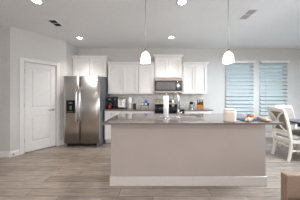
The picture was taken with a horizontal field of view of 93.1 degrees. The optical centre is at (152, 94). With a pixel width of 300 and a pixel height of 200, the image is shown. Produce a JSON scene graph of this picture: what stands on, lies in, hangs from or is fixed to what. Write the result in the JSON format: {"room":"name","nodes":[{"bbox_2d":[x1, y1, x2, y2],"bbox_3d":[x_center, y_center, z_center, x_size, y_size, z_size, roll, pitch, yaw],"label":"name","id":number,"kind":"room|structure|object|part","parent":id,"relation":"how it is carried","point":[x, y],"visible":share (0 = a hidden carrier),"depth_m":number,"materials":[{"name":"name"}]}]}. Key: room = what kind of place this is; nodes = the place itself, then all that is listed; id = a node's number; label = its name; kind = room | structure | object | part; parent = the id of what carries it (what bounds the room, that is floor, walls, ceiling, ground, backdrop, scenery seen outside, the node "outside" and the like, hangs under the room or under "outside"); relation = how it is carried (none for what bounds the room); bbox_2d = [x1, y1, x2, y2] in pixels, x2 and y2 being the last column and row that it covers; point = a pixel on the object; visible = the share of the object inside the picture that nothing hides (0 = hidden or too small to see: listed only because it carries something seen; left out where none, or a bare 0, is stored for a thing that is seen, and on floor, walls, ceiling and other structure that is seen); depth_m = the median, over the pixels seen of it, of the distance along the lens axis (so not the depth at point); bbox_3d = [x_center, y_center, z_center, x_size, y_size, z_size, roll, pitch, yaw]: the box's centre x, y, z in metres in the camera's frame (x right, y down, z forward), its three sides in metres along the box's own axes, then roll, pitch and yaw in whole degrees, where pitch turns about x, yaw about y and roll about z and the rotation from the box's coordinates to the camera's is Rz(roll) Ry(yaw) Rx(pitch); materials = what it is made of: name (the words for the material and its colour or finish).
{"room":"kitchen","nodes":[
{"label":"kitchen","id":0,"kind":"room"},
{"bbox_2d":[0,26,9,150],"bbox_3d":[-4.095,-0.070,3.030,2.210,2.740,0.120,0,0,0],"label":"wall","id":1,"kind":"structure","parent":0,"point":[4,30],"depth_m":2.97,"materials":[{"name":"beige paint"}]},
{"bbox_2d":[0,151,9,156],"bbox_3d":[-4.095,1.240,2.963,2.210,0.120,0.014,0,0,0],"label":"baseboard","id":2,"kind":"structure","parent":1,"relation":"attached to","point":[2,153],"depth_m":2.96,"materials":[{"name":"white paint"}]},
{"bbox_2d":[10,26,65,150],"bbox_3d":[-2.701,-0.070,3.418,0.120,2.740,1.059,0,0,39],"label":"wall","id":3,"kind":"structure","parent":0,"point":[23,43],"depth_m":3.17,"materials":[{"name":"beige paint"}]},
{"bbox_2d":[10,150,18,156],"bbox_3d":[-2.939,1.240,3.020,0.014,0.120,0.142,0,0,39],"label":"baseboard","id":4,"kind":"structure","parent":3,"relation":"attached to","point":[15,152],"depth_m":3.01,"materials":[{"name":"white paint"}]},
{"bbox_2d":[19,57,59,154],"bbox_3d":[-2.682,0.240,3.401,0.162,2.120,0.770,0,0,39],"label":"door","id":5,"kind":"structure","parent":3,"relation":"in","point":[39,84],"depth_m":3.36,"materials":[{"name":"white paint"}]},
{"bbox_2d":[66,41,77,75],"bbox_3d":[-2.380,-0.070,4.095,0.120,2.740,0.610,0,0,0],"label":"wall","id":6,"kind":"structure","parent":0,"point":[70,49],"depth_m":3.94,"materials":[{"name":"beige paint"}]},
{"bbox_2d":[0,0,299,48],"bbox_3d":[-0.240,-1.490,0.475,9.920,0.100,8.150,0,0,0],"label":"ceiling","id":7,"kind":"structure","parent":0,"point":[102,24],"depth_m":2.82,"materials":[{"name":"paint"}]},
{"bbox_2d":[30,0,43,4],"bbox_3d":[-1.780,-1.435,2.175,0.184,0.008,0.184,0,0,0],"label":"recessed light","id":8,"kind":"object","parent":7,"relation":"in","point":[39,2],"visible":1,"depth_m":2.20,"materials":[{"name":"white paint"}]},
{"bbox_2d":[45,19,64,26],"bbox_3d":[-1.950,-1.435,2.840,0.204,0.008,0.304,0,0,0],"label":"ceiling vent","id":9,"kind":"object","parent":7,"relation":"in","point":[54,22],"visible":1,"depth_m":2.82,"materials":[{"name":"white plastic"}]},
{"bbox_2d":[140,0,150,63],"bbox_3d":[-0.105,-0.948,2.000,0.144,0.982,0.144,0,0,0],"label":"pendant light","id":10,"kind":"object","parent":7,"relation":"hanging from","point":[145,57],"visible":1,"depth_m":1.98,"materials":[{"name":"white glass"}]},
{"bbox_3d":[-0.105,-1.034,2.000,0.011,0.773,0.010,0,0,0],"label":"stem","id":11,"kind":"part","parent":10,"relation":"part of","materials":[{"name":"silver metal"}]},
{"bbox_3d":[-0.105,-0.530,2.000,0.144,0.146,0.144,0,0,0],"label":"lamp shade","id":12,"kind":"part","parent":10,"relation":"part of","materials":[{"name":"white glass"}]},
{"bbox_2d":[176,0,187,5],"bbox_3d":[0.450,-1.435,2.200,0.184,0.008,0.184,0,0,0],"label":"recessed light","id":13,"kind":"object","parent":7,"relation":"in","point":[178,2],"visible":1,"depth_m":2.21,"materials":[{"name":"white paint"}]},
{"bbox_2d":[223,0,233,63],"bbox_3d":[1.060,-0.948,2.000,0.144,0.982,0.144,0,0,0],"label":"pendant light","id":14,"kind":"object","parent":7,"relation":"hanging from","point":[228,57],"visible":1,"depth_m":1.98,"materials":[{"name":"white glass"}]},
{"bbox_3d":[1.060,-1.034,2.000,0.011,0.773,0.010,0,0,0],"label":"stem","id":15,"kind":"part","parent":14,"relation":"part of","materials":[{"name":"silver metal"}]},
{"bbox_3d":[1.060,-0.530,2.000,0.144,0.146,0.144,0,0,0],"label":"lamp shade","id":16,"kind":"part","parent":14,"relation":"part of","materials":[{"name":"white glass"}]},
{"bbox_2d":[236,8,260,19],"bbox_3d":[1.692,-1.435,2.540,0.209,0.008,0.364,0,0,0],"label":"ceiling vent","id":17,"kind":"object","parent":7,"relation":"in","point":[249,12],"visible":1,"depth_m":2.50,"materials":[{"name":"white plastic"}]},
{"bbox_2d":[0,137,299,199],"bbox_3d":[-0.240,1.350,0.475,9.920,0.100,8.150,0,0,0],"label":"floor","id":18,"kind":"structure","parent":0,"point":[71,172],"depth_m":2.13,"materials":[{"name":"brown wood"}]},
{"bbox_2d":[64,76,108,146],"bbox_3d":[-1.788,0.415,3.906,0.901,1.770,0.908,0,0,0],"label":"refrigerator","id":19,"kind":"object","parent":18,"relation":"on","point":[85,97],"visible":0.94,"depth_m":3.53,"materials":[{"name":"silver metal"}]},
{"bbox_3d":[-2.038,0.367,3.564,0.400,1.675,0.068,0,0,0],"label":"freezer door","id":20,"kind":"part","parent":19,"relation":"part of","materials":[{"name":"silver metal"}]},
{"bbox_3d":[-1.880,0.235,3.495,0.033,0.878,0.088,0,0,0],"label":"handle","id":21,"kind":"part","parent":19,"relation":"part of","materials":[{"name":"silver metal"}]},
{"bbox_3d":[-1.790,0.235,3.495,0.033,0.878,0.088,0,0,0],"label":"handle","id":22,"kind":"part","parent":19,"relation":"part of","materials":[{"name":"silver metal"}]},
{"bbox_3d":[-1.585,0.367,3.564,0.495,1.675,0.068,0,0,0],"label":"door","id":23,"kind":"part","parent":19,"relation":"part of","materials":[{"name":"silver metal"}]},
{"bbox_2d":[105,111,120,142],"bbox_3d":[-1.080,0.860,4.075,0.438,0.880,0.646,0,0,0],"label":"base cabinet","id":24,"kind":"object","parent":18,"relation":"on","point":[108,114],"visible":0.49,"depth_m":3.79,"materials":[{"name":"white paint"}]},
{"bbox_3d":[-1.080,0.885,3.796,0.414,0.600,0.023,0,0,0],"label":"door","id":25,"kind":"part","parent":24,"relation":"part of","materials":[{"name":"white paint"}]},
{"bbox_3d":[-1.080,0.502,3.798,0.414,0.145,0.020,0,0,0],"label":"drawer","id":26,"kind":"part","parent":24,"relation":"part of","materials":[{"name":"white paint"}]},
{"bbox_2d":[121,111,153,112],"bbox_3d":[-0.411,0.860,4.075,0.891,0.880,0.646,0,0,0],"label":"base cabinet","id":27,"kind":"object","parent":18,"relation":"on","point":[121,111],"visible":0.05,"depth_m":3.79,"materials":[{"name":"white paint"}]},
{"bbox_2d":[104,107,154,110],"bbox_3d":[-0.631,0.402,4.074,1.342,0.034,0.629,0,0,0],"label":"countertop","id":28,"kind":"structure","parent":27,"relation":"on","point":[137,108],"depth_m":3.77,"materials":[{"name":"beige stone"}]},
{"bbox_2d":[107,97,113,108],"bbox_3d":[-1.208,0.222,4.050,0.168,0.325,0.220,0,0,0],"label":"coffee maker","id":29,"kind":"object","parent":28,"relation":"on","point":[109,99],"visible":0.79,"depth_m":3.97,"materials":[{"name":"black plastic"}]},
{"bbox_2d":[112,96,118,108],"bbox_3d":[-1.063,0.208,4.060,0.130,0.353,0.280,0,0,0],"label":"coffee machine","id":30,"kind":"object","parent":28,"relation":"on","point":[115,98],"visible":0.83,"depth_m":3.97,"materials":[{"name":"black plastic"}]},
{"bbox_2d":[118,98,126,108],"bbox_3d":[-0.876,0.241,4.053,0.230,0.286,0.255,0,0,0],"label":"toaster","id":31,"kind":"object","parent":28,"relation":"on","point":[122,102],"visible":0.98,"depth_m":3.94,"materials":[{"name":"silver metal"}]},
{"bbox_2d":[128,97,131,108],"bbox_3d":[-0.662,0.225,4.030,0.112,0.320,0.112,0,0,0],"label":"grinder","id":32,"kind":"object","parent":28,"relation":"on","point":[129,98],"visible":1,"depth_m":3.99,"materials":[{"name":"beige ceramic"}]},
{"bbox_3d":[-0.630,0.502,3.798,0.430,0.145,0.020,0,0,0],"label":"drawer","id":33,"kind":"part","parent":27,"relation":"part of","materials":[{"name":"white paint"}]},
{"bbox_3d":[-0.193,0.502,3.798,0.430,0.145,0.020,0,0,0],"label":"drawer","id":34,"kind":"part","parent":27,"relation":"part of","materials":[{"name":"white paint"}]},
{"bbox_2d":[155,100,183,112],"bbox_3d":[0.438,0.720,4.021,0.765,1.160,0.727,0,0,0],"label":"range","id":35,"kind":"object","parent":18,"relation":"on","point":[158,103],"visible":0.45,"depth_m":4.29,"materials":[{"name":"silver metal"}]},
{"bbox_2d":[155,107,183,109],"bbox_3d":[0.438,0.386,4.020,0.765,0.018,0.620,0,0,0],"label":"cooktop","id":36,"kind":"object","parent":35,"relation":"in","point":[156,108],"depth_m":3.97,"materials":[{"name":"black glass"}]},
{"bbox_2d":[110,116,266,185],"bbox_3d":[0.505,0.848,2.406,2.250,0.905,0.767,0,0,0],"label":"kitchen island","id":37,"kind":"object","parent":18,"relation":"on","point":[141,155],"visible":0.79,"depth_m":2.04,"materials":[{"name":"beige paint"}]},
{"bbox_3d":[0.505,1.232,2.406,2.250,0.135,0.767,0,0,0],"label":"baseboard","id":38,"kind":"part","parent":37,"relation":"part of","materials":[{"name":"paint"}]},
{"bbox_2d":[102,113,283,124],"bbox_3d":[0.530,0.382,2.360,2.410,0.024,0.960,0,0,0],"label":"island countertop","id":39,"kind":"structure","parent":37,"relation":"on","point":[121,118],"depth_m":2.06,"materials":[{"name":"beige stone"}]},
{"bbox_2d":[172,92,182,117],"bbox_3d":[0.417,0.162,2.416,0.132,0.416,0.206,0,0,-25],"label":"faucet","id":40,"kind":"object","parent":39,"relation":"on","point":[176,93],"visible":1,"depth_m":2.33,"materials":[{"name":"silver metal"}]},
{"bbox_3d":[0.383,0.097,2.403,0.030,0.286,0.179,0,0,-25],"label":"spout","id":41,"kind":"part","parent":40,"relation":"part of","materials":[{"name":"silver metal"}]},
{"bbox_2d":[160,114,201,116],"bbox_3d":[0.495,0.491,2.590,0.730,0.226,0.340,0,0,0],"label":"sink","id":42,"kind":"object","parent":39,"relation":"in","point":[160,114],"visible":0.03,"depth_m":2.76,"materials":[{"name":"silver metal"}]},
{"bbox_2d":[223,108,235,121],"bbox_3d":[1.075,0.281,1.995,0.167,0.177,0.167,0,0,0],"label":"canister","id":43,"kind":"object","parent":39,"relation":"on","point":[229,115],"visible":0.99,"depth_m":1.93,"materials":[{"name":"beige ceramic"}]},
{"bbox_2d":[236,118,263,120],"bbox_3d":[1.470,0.364,2.100,0.437,0.010,0.216,0,0,3],"label":"napkin","id":44,"kind":"object","parent":39,"relation":"on","point":[240,119],"visible":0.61,"depth_m":2.09,"materials":[{"name":"blue fabric"}]},
{"bbox_2d":[256,116,271,121],"bbox_3d":[1.610,0.343,2.070,0.076,0.032,0.315,0,0,13],"label":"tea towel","id":45,"kind":"object","parent":44,"relation":"on","point":[258,117],"visible":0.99,"depth_m":2.01,"materials":[{"name":"beige fabric"}]},
{"bbox_2d":[246,113,254,117],"bbox_3d":[1.600,0.334,2.330,0.114,0.072,0.114,0,0,0],"label":"candle cup","id":46,"kind":"object","parent":39,"relation":"on","point":[250,115],"visible":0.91,"depth_m":2.29,"materials":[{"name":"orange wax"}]},
{"bbox_3d":[0.211,0.173,2.310,0.150,0.393,0.150,0,0,0],"label":"paper towel holder","id":47,"kind":"object","parent":39,"relation":"on","visible":0},
{"bbox_2d":[163,96,168,116],"bbox_3d":[0.211,0.183,2.310,0.082,0.335,0.082,0,0,0],"label":"paper towel roll","id":48,"kind":"object","parent":47,"relation":"on","point":[165,98],"visible":1,"depth_m":2.28,"materials":[{"name":"white paper"}]},
{"bbox_2d":[184,111,210,112],"bbox_3d":[1.202,0.860,4.075,0.713,0.880,0.646,0,0,0],"label":"base cabinet","id":49,"kind":"object","parent":18,"relation":"on","point":[184,111],"visible":0.07,"depth_m":3.79,"materials":[{"name":"white paint"}]},
{"bbox_2d":[180,107,212,110],"bbox_3d":[1.220,0.402,4.074,0.760,0.034,0.629,0,0,0],"label":"countertop","id":50,"kind":"structure","parent":49,"relation":"on","point":[184,108],"depth_m":3.77,"materials":[{"name":"beige stone"}]},
{"bbox_2d":[189,101,194,108],"bbox_3d":[1.082,0.283,4.000,0.134,0.202,0.134,0,0,45],"label":"kettle","id":51,"kind":"object","parent":50,"relation":"on","point":[191,106],"visible":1,"depth_m":3.96,"materials":[{"name":"silver metal"}]},
{"bbox_2d":[197,99,203,108],"bbox_3d":[1.319,0.252,3.984,0.171,0.265,0.234,0,0,14],"label":"knife block","id":52,"kind":"object","parent":50,"relation":"on","point":[200,105],"visible":0.98,"depth_m":3.90,"materials":[{"name":"brown wood"}]},
{"bbox_2d":[266,107,299,161],"bbox_3d":[2.809,0.778,2.940,0.662,1.052,0.446,0,0,0],"label":"dining chair","id":53,"kind":"object","parent":18,"relation":"on","point":[284,132],"visible":0.98,"depth_m":2.87,"materials":[{"name":"white wood"}]},
{"bbox_3d":[2.605,0.793,3.125,0.192,1.022,0.044,0,0,0],"label":"leg","id":54,"kind":"part","parent":53,"relation":"part of","materials":[{"name":"white wood"}]},
{"bbox_3d":[2.524,0.293,2.940,0.092,0.083,0.410,0,0,0],"label":"rail","id":55,"kind":"part","parent":53,"relation":"part of","materials":[{"name":"white wood"}]},
{"bbox_3d":[2.626,0.525,2.940,0.162,0.400,0.334,0,0,0],"label":"backrest","id":56,"kind":"part","parent":53,"relation":"part of","materials":[{"name":"white wood"}]},
{"bbox_3d":[2.644,0.736,2.940,0.067,0.058,0.410,0,0,0],"label":"rail","id":57,"kind":"part","parent":53,"relation":"part of","materials":[{"name":"white wood"}]},
{"bbox_3d":[2.605,0.793,2.755,0.192,1.022,0.044,0,0,0],"label":"leg","id":58,"kind":"part","parent":53,"relation":"part of","materials":[{"name":"white wood"}]},
{"bbox_3d":[2.920,0.845,2.940,0.440,0.060,0.430,0,0,0],"label":"seat","id":59,"kind":"part","parent":53,"relation":"part of","materials":[{"name":"white fabric"}]},
{"bbox_2d":[275,105,299,154],"bbox_3d":[3.360,0.778,3.391,0.446,1.052,0.662,0,0,0],"label":"dining chair","id":60,"kind":"object","parent":18,"relation":"on","point":[289,110],"visible":0.39,"depth_m":3.55,"materials":[{"name":"white wood"}]},
{"bbox_3d":[3.360,0.293,3.676,0.410,0.083,0.092,0,0,0],"label":"rail","id":61,"kind":"part","parent":60,"relation":"part of","materials":[{"name":"white wood"}]},
{"bbox_3d":[3.360,0.525,3.574,0.334,0.400,0.162,0,0,0],"label":"backrest","id":62,"kind":"part","parent":60,"relation":"part of","materials":[{"name":"white wood"}]},
{"bbox_3d":[3.360,0.845,3.280,0.430,0.060,0.440,0,0,0],"label":"seat","id":63,"kind":"part","parent":60,"relation":"part of","materials":[{"name":"grey fabric"}]},
{"bbox_2d":[281,172,299,199],"bbox_3d":[1.502,0.875,0.850,0.835,0.850,0.800,0,0,0],"label":"armchair","id":64,"kind":"object","parent":18,"relation":"on","point":[290,181],"visible":1,"depth_m":1.19,"materials":[{"name":"beige fabric"}]},
{"bbox_2d":[289,119,299,126],"bbox_3d":[3.450,0.919,2.360,1.180,0.762,1.600,0,0,0],"label":"dining table","id":65,"kind":"object","parent":18,"relation":"on","point":[296,121],"visible":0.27,"depth_m":2.96,"materials":[{"name":"grey wood"}]},
{"bbox_2d":[78,49,299,132],"bbox_3d":[1.135,-0.070,4.470,7.170,2.740,0.140,0,0,0],"label":"wall","id":66,"kind":"structure","parent":0,"point":[215,98],"depth_m":4.40,"materials":[{"name":"beige paint"}]},
{"bbox_2d":[71,55,110,77],"bbox_3d":[-1.809,-0.818,4.210,1.016,0.605,0.375,0,0,0],"label":"upper cabinet","id":67,"kind":"object","parent":66,"relation":"attached to","point":[83,65],"visible":0.84,"depth_m":4.08,"materials":[{"name":"white paint"}]},
{"bbox_3d":[-2.045,-0.780,4.080,0.444,0.506,0.023,0,0,0],"label":"door","id":68,"kind":"part","parent":67,"relation":"part of","materials":[{"name":"white paint"}]},
{"bbox_3d":[-1.809,-1.083,4.210,1.016,0.075,0.375,0,0,0],"label":"crown moulding","id":69,"kind":"part","parent":67,"relation":"part of","materials":[{"name":"white paint"}]},
{"bbox_3d":[-1.588,-0.780,4.080,0.444,0.506,0.023,0,0,0],"label":"door","id":70,"kind":"part","parent":67,"relation":"part of","materials":[{"name":"white paint"}]},
{"bbox_2d":[107,62,138,93],"bbox_3d":[-0.860,-0.482,4.210,0.878,0.905,0.375,0,0,0],"label":"upper cabinet","id":71,"kind":"object","parent":66,"relation":"attached to","point":[123,77],"visible":0.96,"depth_m":4.09,"materials":[{"name":"white paint"}]},
{"bbox_3d":[-1.073,-0.454,4.080,0.413,0.788,0.023,0,0,0],"label":"door","id":72,"kind":"part","parent":71,"relation":"part of","materials":[{"name":"white paint"}]},
{"bbox_3d":[-0.860,-0.897,4.210,0.878,0.075,0.375,0,0,0],"label":"crown moulding","id":73,"kind":"part","parent":71,"relation":"part of","materials":[{"name":"white paint"}]},
{"bbox_3d":[-0.647,-0.454,4.080,0.413,0.788,0.023,0,0,0],"label":"door","id":74,"kind":"part","parent":71,"relation":"part of","materials":[{"name":"white paint"}]},
{"bbox_2d":[138,62,153,93],"bbox_3d":[-0.197,-0.482,4.210,0.441,0.905,0.375,0,0,0],"label":"upper cabinet","id":75,"kind":"object","parent":66,"relation":"attached to","point":[146,71],"visible":0.98,"depth_m":4.09,"materials":[{"name":"white paint"}]},
{"bbox_3d":[-0.197,-0.897,4.210,0.441,0.075,0.375,0,0,0],"label":"crown moulding","id":76,"kind":"part","parent":75,"relation":"part of","materials":[{"name":"white paint"}]},
{"bbox_2d":[111,94,204,106],"bbox_3d":[0.150,0.170,4.395,2.900,0.430,0.010,0,0,0],"label":"backsplash","id":77,"kind":"structure","parent":66,"relation":"attached to","point":[185,99],"depth_m":4.39,"materials":[{"name":"grey tile"}]},
{"bbox_2d":[155,78,181,92],"bbox_3d":[0.435,-0.269,4.160,0.770,0.437,0.451,0,0,0],"label":"microwave","id":78,"kind":"object","parent":66,"relation":"attached to","point":[162,85],"visible":0.99,"depth_m":3.99,"materials":[{"name":"silver metal"}]},
{"bbox_3d":[0.378,-0.257,4.003,0.645,0.280,0.030,0,0,0],"label":"door","id":79,"kind":"part","parent":78,"relation":"part of","materials":[{"name":"black glass"}]},
{"bbox_3d":[0.760,-0.257,4.004,0.110,0.280,0.028,0,0,0],"label":"control panel","id":80,"kind":"part","parent":78,"relation":"part of","materials":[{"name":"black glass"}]},
{"bbox_2d":[153,54,183,77],"bbox_3d":[0.435,-0.823,4.210,0.868,0.655,0.375,0,0,0],"label":"upper cabinet","id":81,"kind":"object","parent":66,"relation":"attached to","point":[166,65],"visible":0.98,"depth_m":4.07,"materials":[{"name":"white paint"}]},
{"bbox_3d":[0.247,-0.785,4.080,0.363,0.556,0.023,0,0,0],"label":"door","id":82,"kind":"part","parent":81,"relation":"part of","materials":[{"name":"white paint"}]},
{"bbox_3d":[0.435,-1.113,4.210,0.868,0.075,0.375,0,0,0],"label":"crown moulding","id":83,"kind":"part","parent":81,"relation":"part of","materials":[{"name":"white paint"}]},
{"bbox_3d":[0.623,-0.785,4.080,0.363,0.556,0.023,0,0,0],"label":"door","id":84,"kind":"part","parent":81,"relation":"part of","materials":[{"name":"white paint"}]},
{"bbox_2d":[181,62,209,93],"bbox_3d":[1.225,-0.482,4.210,0.758,0.905,0.375,0,0,0],"label":"upper cabinet","id":85,"kind":"object","parent":66,"relation":"attached to","point":[194,74],"visible":0.98,"depth_m":4.07,"materials":[{"name":"white paint"}]},
{"bbox_3d":[1.031,-0.454,4.080,0.330,0.788,0.023,0,0,0],"label":"door","id":86,"kind":"part","parent":85,"relation":"part of","materials":[{"name":"white paint"}]},
{"bbox_3d":[1.225,-0.897,4.210,0.758,0.075,0.375,0,0,0],"label":"crown moulding","id":87,"kind":"part","parent":85,"relation":"part of","materials":[{"name":"white paint"}]},
{"bbox_3d":[1.374,-0.454,4.080,0.330,0.788,0.023,0,0,0],"label":"door","id":88,"kind":"part","parent":85,"relation":"part of","materials":[{"name":"white paint"}]},
{"bbox_2d":[228,63,251,111],"bbox_3d":[2.685,-0.170,4.500,0.848,1.678,0.050,0,0,0],"label":"window","id":89,"kind":"structure","parent":66,"relation":"in","point":[228,63],"depth_m":4.47,"materials":[{"name":"white plastic"}]},
{"bbox_2d":[226,61,254,116],"bbox_3d":[2.667,-0.188,4.348,0.875,1.704,0.091,0,0,0],"label":"window blind","id":90,"kind":"object","parent":89,"relation":"attached to","point":[228,92],"visible":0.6,"depth_m":4.36,"materials":[{"name":"white paint"}]},
{"bbox_2d":[260,63,284,115],"bbox_3d":[3.730,-0.170,4.500,0.838,1.678,0.050,0,0,0],"label":"window","id":91,"kind":"structure","parent":66,"relation":"in","point":[260,63],"depth_m":4.47,"materials":[{"name":"white plastic"}]},
{"bbox_2d":[260,61,289,116],"bbox_3d":[3.712,-0.188,4.348,0.865,1.704,0.091,0,0,0],"label":"window blind","id":92,"kind":"object","parent":91,"relation":"attached to","point":[263,92],"visible":0.84,"depth_m":4.36,"materials":[{"name":"white paint"}]},
{"label":"outside","id":93,"kind":"structure","parent":0,"visible":0},
{"bbox_3d":[6.000,1.500,14.280,20.000,0.100,19.440,0,0,0],"label":"ground","id":94,"kind":"structure","parent":93,"visible":0},
{"bbox_2d":[226,80,281,111],"bbox_3d":[6.000,0.125,10.410,14.000,2.650,0.120,0,0,0],"label":"vinyl fence","id":95,"kind":"object","parent":94,"relation":"on","point":[260,80],"visible":0.14,"depth_m":10.40,"materials":[{"name":"white plastic"}]}
]}

